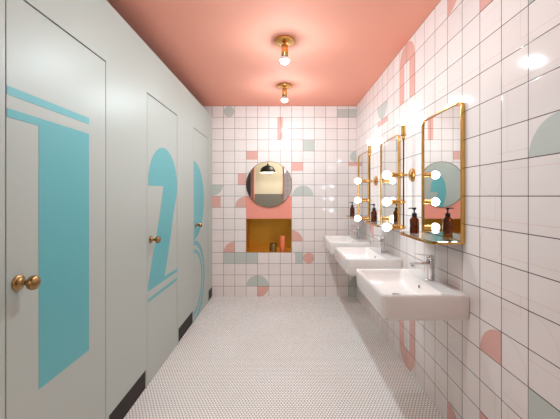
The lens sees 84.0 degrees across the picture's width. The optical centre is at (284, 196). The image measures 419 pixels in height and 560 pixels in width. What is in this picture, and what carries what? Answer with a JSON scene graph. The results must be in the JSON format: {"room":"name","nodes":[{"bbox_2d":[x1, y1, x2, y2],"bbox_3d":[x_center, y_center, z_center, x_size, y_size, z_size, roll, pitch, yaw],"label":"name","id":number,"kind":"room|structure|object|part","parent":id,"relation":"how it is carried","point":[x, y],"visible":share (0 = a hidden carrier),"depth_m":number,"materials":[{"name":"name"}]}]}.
{"room":"public restroom","nodes":[
{"label":"public restroom","id":0,"kind":"room"},
{"bbox_2d":[0,0,211,418],"bbox_3d":[-0.969,0.139,2.232,0.036,2.372,3.743,0,0,0],"label":"wall partition","id":1,"kind":"structure","parent":0,"point":[133,71],"depth_m":1.87,"materials":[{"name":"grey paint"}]},
{"bbox_2d":[5,0,104,418],"bbox_3d":[-0.932,0.303,1.361,0.102,2.034,0.591,0,0,0],"label":"door","id":2,"kind":"structure","parent":1,"relation":"in","point":[55,85],"depth_m":1.26,"materials":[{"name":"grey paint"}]},
{"bbox_3d":[-0.916,0.309,1.112,0.070,0.056,0.056,0,0,0],"label":"knob","id":3,"kind":"part","parent":2,"relation":"part of","materials":[{"name":"gold metal"}]},
{"bbox_2d":[109,371,144,418],"bbox_3d":[-0.972,1.258,1.913,0.030,0.132,0.452,0,0,0],"label":"baseboard","id":4,"kind":"structure","parent":1,"relation":"attached to","point":[134,393],"depth_m":1.92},
{"bbox_2d":[147,94,176,385],"bbox_3d":[-0.932,0.303,2.459,0.102,2.034,0.600,0,0,0],"label":"door","id":5,"kind":"structure","parent":1,"relation":"in","point":[161,122],"depth_m":2.41,"materials":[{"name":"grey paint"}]},
{"bbox_3d":[-0.916,0.309,2.211,0.070,0.056,0.056,0,0,0],"label":"knob","id":6,"kind":"part","parent":5,"relation":"part of","materials":[{"name":"gold metal"}]},
{"bbox_2d":[178,312,191,342],"bbox_3d":[-0.972,1.258,3.018,0.030,0.132,0.445,0,0,0],"label":"baseboard","id":7,"kind":"structure","parent":1,"relation":"attached to","point":[187,323],"depth_m":2.98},
{"bbox_2d":[194,129,207,320],"bbox_3d":[-0.932,0.303,3.568,0.102,2.034,0.602,0,0,0],"label":"door","id":8,"kind":"structure","parent":1,"relation":"in","point":[200,141],"depth_m":3.53,"materials":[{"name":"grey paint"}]},
{"bbox_2d":[107,0,440,105],"bbox_3d":[-0.650,-1.228,1.752,3.200,0.080,4.703,0,0,0],"label":"ceiling","id":9,"kind":"structure","parent":0,"point":[224,52],"depth_m":2.41,"materials":[{"name":"pink paint"}]},
{"bbox_2d":[274,35,294,64],"bbox_3d":[0.003,-1.097,2.374,0.163,0.182,0.163,0,0,0],"label":"ceiling lamp","id":10,"kind":"object","parent":9,"relation":"attached to","point":[283,41],"visible":1,"depth_m":2.35,"materials":[{"name":"gold metal"}]},
{"bbox_2d":[280,43,288,64],"bbox_3d":[0.003,-1.087,2.374,0.066,0.162,0.066,0,0,0],"label":"bulb","id":11,"kind":"object","parent":10,"relation":"attached to","point":[284,59],"depth_m":2.35,"materials":[{"name":"gold"}]},
{"bbox_3d":[0.003,-1.177,2.374,0.163,0.022,0.163,0,0,0],"label":"ceiling plate","id":12,"kind":"part","parent":10,"relation":"part of","materials":[{"name":"gold metal"}]},
{"bbox_2d":[277,83,291,102],"bbox_3d":[0.003,-1.097,3.340,0.163,0.182,0.163,0,0,0],"label":"ceiling lamp","id":13,"kind":"object","parent":9,"relation":"attached to","point":[284,86],"visible":1,"depth_m":3.32,"materials":[{"name":"gold metal"}]},
{"bbox_3d":[0.003,-1.177,3.340,0.163,0.022,0.163,0,0,0],"label":"ceiling plate","id":14,"kind":"part","parent":13,"relation":"part of","materials":[{"name":"gold metal"}]},
{"bbox_2d":[282,87,287,102],"bbox_3d":[0.003,-1.087,3.340,0.066,0.162,0.066,0,0,0],"label":"bulb","id":15,"kind":"object","parent":13,"relation":"attached to","point":[284,89],"depth_m":3.32,"materials":[{"name":"gold"}]},
{"bbox_2d":[203,106,355,296],"bbox_3d":[-0.650,0.073,4.312,3.200,2.522,0.421,0,0,0],"label":"wall","id":16,"kind":"structure","parent":0,"point":[316,145],"depth_m":4.10,"materials":[{"name":"white tile"}]},
{"bbox_2d":[246,161,291,206],"bbox_3d":[-0.201,-0.154,4.095,0.603,0.603,0.016,0,0,0],"label":"round mirror","id":17,"kind":"object","parent":16,"relation":"attached to","point":[268,184],"visible":1,"depth_m":4.09,"materials":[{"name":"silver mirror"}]},
{"bbox_2d":[246,219,291,251],"bbox_3d":[-0.203,0.520,4.274,0.600,0.446,0.347,0,0,0],"label":"niche","id":18,"kind":"object","parent":16,"relation":"attached to","point":[260,233],"depth_m":4.44,"materials":[{"name":"gold metal"}]},
{"bbox_2d":[270,243,276,251],"bbox_3d":[-0.150,0.686,4.158,0.094,0.105,0.094,0,0,0],"label":"tumbler","id":19,"kind":"object","parent":18,"relation":"in","point":[273,246],"visible":1,"depth_m":4.12,"materials":[{"name":"glass"}]},
{"bbox_2d":[280,235,284,251],"bbox_3d":[-0.024,0.635,4.158,0.076,0.208,0.076,0,0,0],"label":"vase","id":20,"kind":"object","parent":18,"relation":"in","point":[282,237],"visible":1,"depth_m":4.12,"materials":[{"name":"pink ceramic"}]},
{"bbox_2d":[124,296,443,418],"bbox_3d":[-0.650,1.355,1.752,3.200,0.060,4.703,0,0,0],"label":"floor","id":21,"kind":"structure","parent":0,"point":[241,357],"depth_m":2.39,"materials":[{"name":"tile"}]},
{"bbox_2d":[356,0,559,418],"bbox_3d":[1.010,0.068,1.901,0.121,2.513,5.243,0,0,0],"label":"wall","id":22,"kind":"structure","parent":0,"point":[500,59],"depth_m":1.45,"materials":[{"name":"white tile"}]},
{"bbox_2d":[323,225,370,253],"bbox_3d":[0.723,0.494,3.702,0.452,0.300,0.588,0,0,0],"label":"basin","id":23,"kind":"object","parent":22,"relation":"attached to","point":[330,242],"visible":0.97,"depth_m":3.60,"materials":[{"name":"white ceramic"}]},
{"bbox_3d":[0.723,0.577,3.702,0.452,0.136,0.588,0,0,0],"label":"basin bowl","id":24,"kind":"part","parent":23,"relation":"part of","materials":[{"name":"white ceramic"}]},
{"bbox_2d":[348,225,361,238],"bbox_3d":[0.844,0.426,3.702,0.163,0.164,0.053,0,0,0],"label":"tap","id":25,"kind":"object","parent":23,"relation":"on","point":[358,229],"depth_m":3.69,"materials":[{"name":"silver metal"}]},
{"bbox_2d":[346,151,368,218],"bbox_3d":[0.857,-0.127,3.687,0.184,0.762,0.473,0,0,0],"label":"mirror","id":26,"kind":"object","parent":22,"relation":"attached to","point":[363,159],"visible":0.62,"depth_m":3.68,"materials":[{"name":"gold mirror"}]},
{"bbox_2d":[349,202,354,215],"bbox_3d":[0.825,0.155,3.775,0.057,0.166,0.057,0,0,-45],"label":"soap bottle","id":27,"kind":"object","parent":26,"relation":"on","point":[352,209],"visible":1,"depth_m":3.76,"materials":[{"name":"orange glass"}]},
{"bbox_2d":[355,139,377,220],"bbox_3d":[0.838,-0.164,3.209,0.224,0.846,0.101,0,0,0],"label":"wall lamp","id":28,"kind":"object","parent":22,"relation":"attached to","point":[369,142],"visible":1,"depth_m":3.19,"materials":[{"name":"gold metal"}]},
{"bbox_2d":[355,216,370,220],"bbox_3d":[0.811,0.230,3.209,0.170,0.059,0.059,0,0,0],"label":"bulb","id":29,"kind":"object","parent":28,"relation":"attached to","point":[357,218],"depth_m":3.19,"materials":[{"name":"gold"}]},
{"bbox_2d":[355,197,370,202],"bbox_3d":[0.811,0.043,3.209,0.170,0.059,0.059,0,0,0],"label":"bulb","id":30,"kind":"object","parent":28,"relation":"attached to","point":[357,200],"depth_m":3.19,"materials":[{"name":"gold"}]},
{"bbox_2d":[355,178,370,183],"bbox_3d":[0.811,-0.156,3.209,0.170,0.059,0.059,0,0,0],"label":"bulb","id":31,"kind":"object","parent":28,"relation":"attached to","point":[357,180],"depth_m":3.19,"materials":[{"name":"gold"}]},
{"bbox_3d":[0.882,-0.096,3.209,0.010,0.680,0.010,0,0,0],"label":"rod","id":32,"kind":"part","parent":28,"relation":"part of","materials":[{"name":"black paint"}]},
{"bbox_2d":[367,139,372,155],"bbox_3d":[0.882,-0.502,3.209,0.059,0.170,0.059,0,0,0],"label":"bulb","id":33,"kind":"object","parent":28,"relation":"attached to","point":[369,142],"depth_m":3.19,"materials":[{"name":"gold"}]},
{"bbox_3d":[0.939,-0.156,3.209,0.023,0.101,0.101,0,0,0],"label":"wall plate","id":34,"kind":"part","parent":28,"relation":"part of","materials":[{"name":"gold metal"}]},
{"bbox_2d":[335,234,401,275],"bbox_3d":[0.723,0.494,2.793,0.452,0.300,0.588,0,0,0],"label":"basin","id":35,"kind":"object","parent":22,"relation":"attached to","point":[351,259],"visible":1,"depth_m":2.66,"materials":[{"name":"white ceramic"}]},
{"bbox_3d":[0.723,0.577,2.793,0.452,0.136,0.588,0,0,0],"label":"basin bowl","id":36,"kind":"part","parent":35,"relation":"part of","materials":[{"name":"white ceramic"}]},
{"bbox_2d":[369,234,386,252],"bbox_3d":[0.844,0.426,2.793,0.163,0.164,0.053,0,0,0],"label":"tap","id":37,"kind":"object","parent":35,"relation":"on","point":[382,238],"depth_m":2.78,"materials":[{"name":"silver metal"}]},
{"bbox_2d":[365,135,399,226],"bbox_3d":[0.857,-0.127,2.777,0.184,0.762,0.473,0,0,0],"label":"mirror","id":38,"kind":"object","parent":22,"relation":"attached to","point":[390,148],"visible":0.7,"depth_m":2.74,"materials":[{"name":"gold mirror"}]},
{"bbox_2d":[370,204,376,221],"bbox_3d":[0.832,0.155,2.885,0.057,0.166,0.057,0,0,-45],"label":"soap bottle","id":39,"kind":"object","parent":38,"relation":"on","point":[373,212],"visible":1,"depth_m":2.86,"materials":[{"name":"orange glass"}]},
{"bbox_3d":[0.849,0.241,2.777,0.155,0.006,0.460,0,0,0],"label":"shelf plate","id":40,"kind":"part","parent":38,"relation":"part of","materials":[{"name":"clear glass"}]},
{"bbox_2d":[382,117,415,230],"bbox_3d":[0.838,-0.164,2.300,0.224,0.846,0.101,0,0,0],"label":"wall lamp","id":41,"kind":"object","parent":22,"relation":"attached to","point":[403,120],"visible":1,"depth_m":2.29,"materials":[{"name":"gold metal"}]},
{"bbox_2d":[382,223,405,230],"bbox_3d":[0.811,0.230,2.300,0.170,0.059,0.059,0,0,0],"label":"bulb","id":42,"kind":"object","parent":41,"relation":"attached to","point":[386,227],"depth_m":2.28,"materials":[{"name":"gold"}]},
{"bbox_2d":[382,198,405,205],"bbox_3d":[0.811,0.043,2.300,0.170,0.059,0.059,0,0,0],"label":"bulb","id":43,"kind":"object","parent":41,"relation":"attached to","point":[386,201],"depth_m":2.29,"materials":[{"name":"gold"}]},
{"bbox_2d":[382,171,405,178],"bbox_3d":[0.811,-0.156,2.300,0.170,0.059,0.059,0,0,0],"label":"bulb","id":44,"kind":"object","parent":41,"relation":"attached to","point":[386,174],"depth_m":2.28,"materials":[{"name":"gold"}]},
{"bbox_2d":[399,117,407,139],"bbox_3d":[0.882,-0.502,2.300,0.059,0.170,0.059,0,0,0],"label":"bulb","id":45,"kind":"object","parent":41,"relation":"attached to","point":[403,120],"depth_m":2.28,"materials":[{"name":"gold"}]},
{"bbox_3d":[0.882,-0.096,2.300,0.010,0.680,0.010,0,0,0],"label":"rod","id":46,"kind":"part","parent":41,"relation":"part of","materials":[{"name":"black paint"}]},
{"bbox_3d":[0.939,-0.156,2.300,0.023,0.101,0.101,0,0,0],"label":"wall plate","id":47,"kind":"part","parent":41,"relation":"part of","materials":[{"name":"gold metal"}]},
{"bbox_2d":[356,253,469,320],"bbox_3d":[0.723,0.494,1.884,0.452,0.300,0.588,0,0,0],"label":"basin","id":48,"kind":"object","parent":22,"relation":"attached to","point":[395,294],"visible":1,"depth_m":1.66,"materials":[{"name":"white ceramic"}]},
{"bbox_2d":[409,253,436,280],"bbox_3d":[0.844,0.426,1.884,0.163,0.164,0.053,0,0,0],"label":"tap","id":49,"kind":"object","parent":48,"relation":"on","point":[429,262],"depth_m":1.87,"materials":[{"name":"silver metal"}]},
{"bbox_2d":[400,102,464,244],"bbox_3d":[0.857,-0.127,1.869,0.184,0.762,0.473,0,0,0],"label":"mirror","id":50,"kind":"object","parent":22,"relation":"attached to","point":[443,132],"visible":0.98,"depth_m":1.82,"materials":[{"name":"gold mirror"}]},
{"bbox_2d":[408,207,418,233],"bbox_3d":[0.830,0.155,1.985,0.057,0.166,0.057,0,0,-45],"label":"soap bottle","id":51,"kind":"object","parent":50,"relation":"on","point":[414,221],"visible":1,"depth_m":1.97,"materials":[{"name":"orange glass"}]},
{"bbox_3d":[0.849,0.241,1.869,0.155,0.006,0.460,0,0,0],"label":"shelf plate","id":52,"kind":"part","parent":50,"relation":"part of","materials":[{"name":"clear glass"}]}
]}

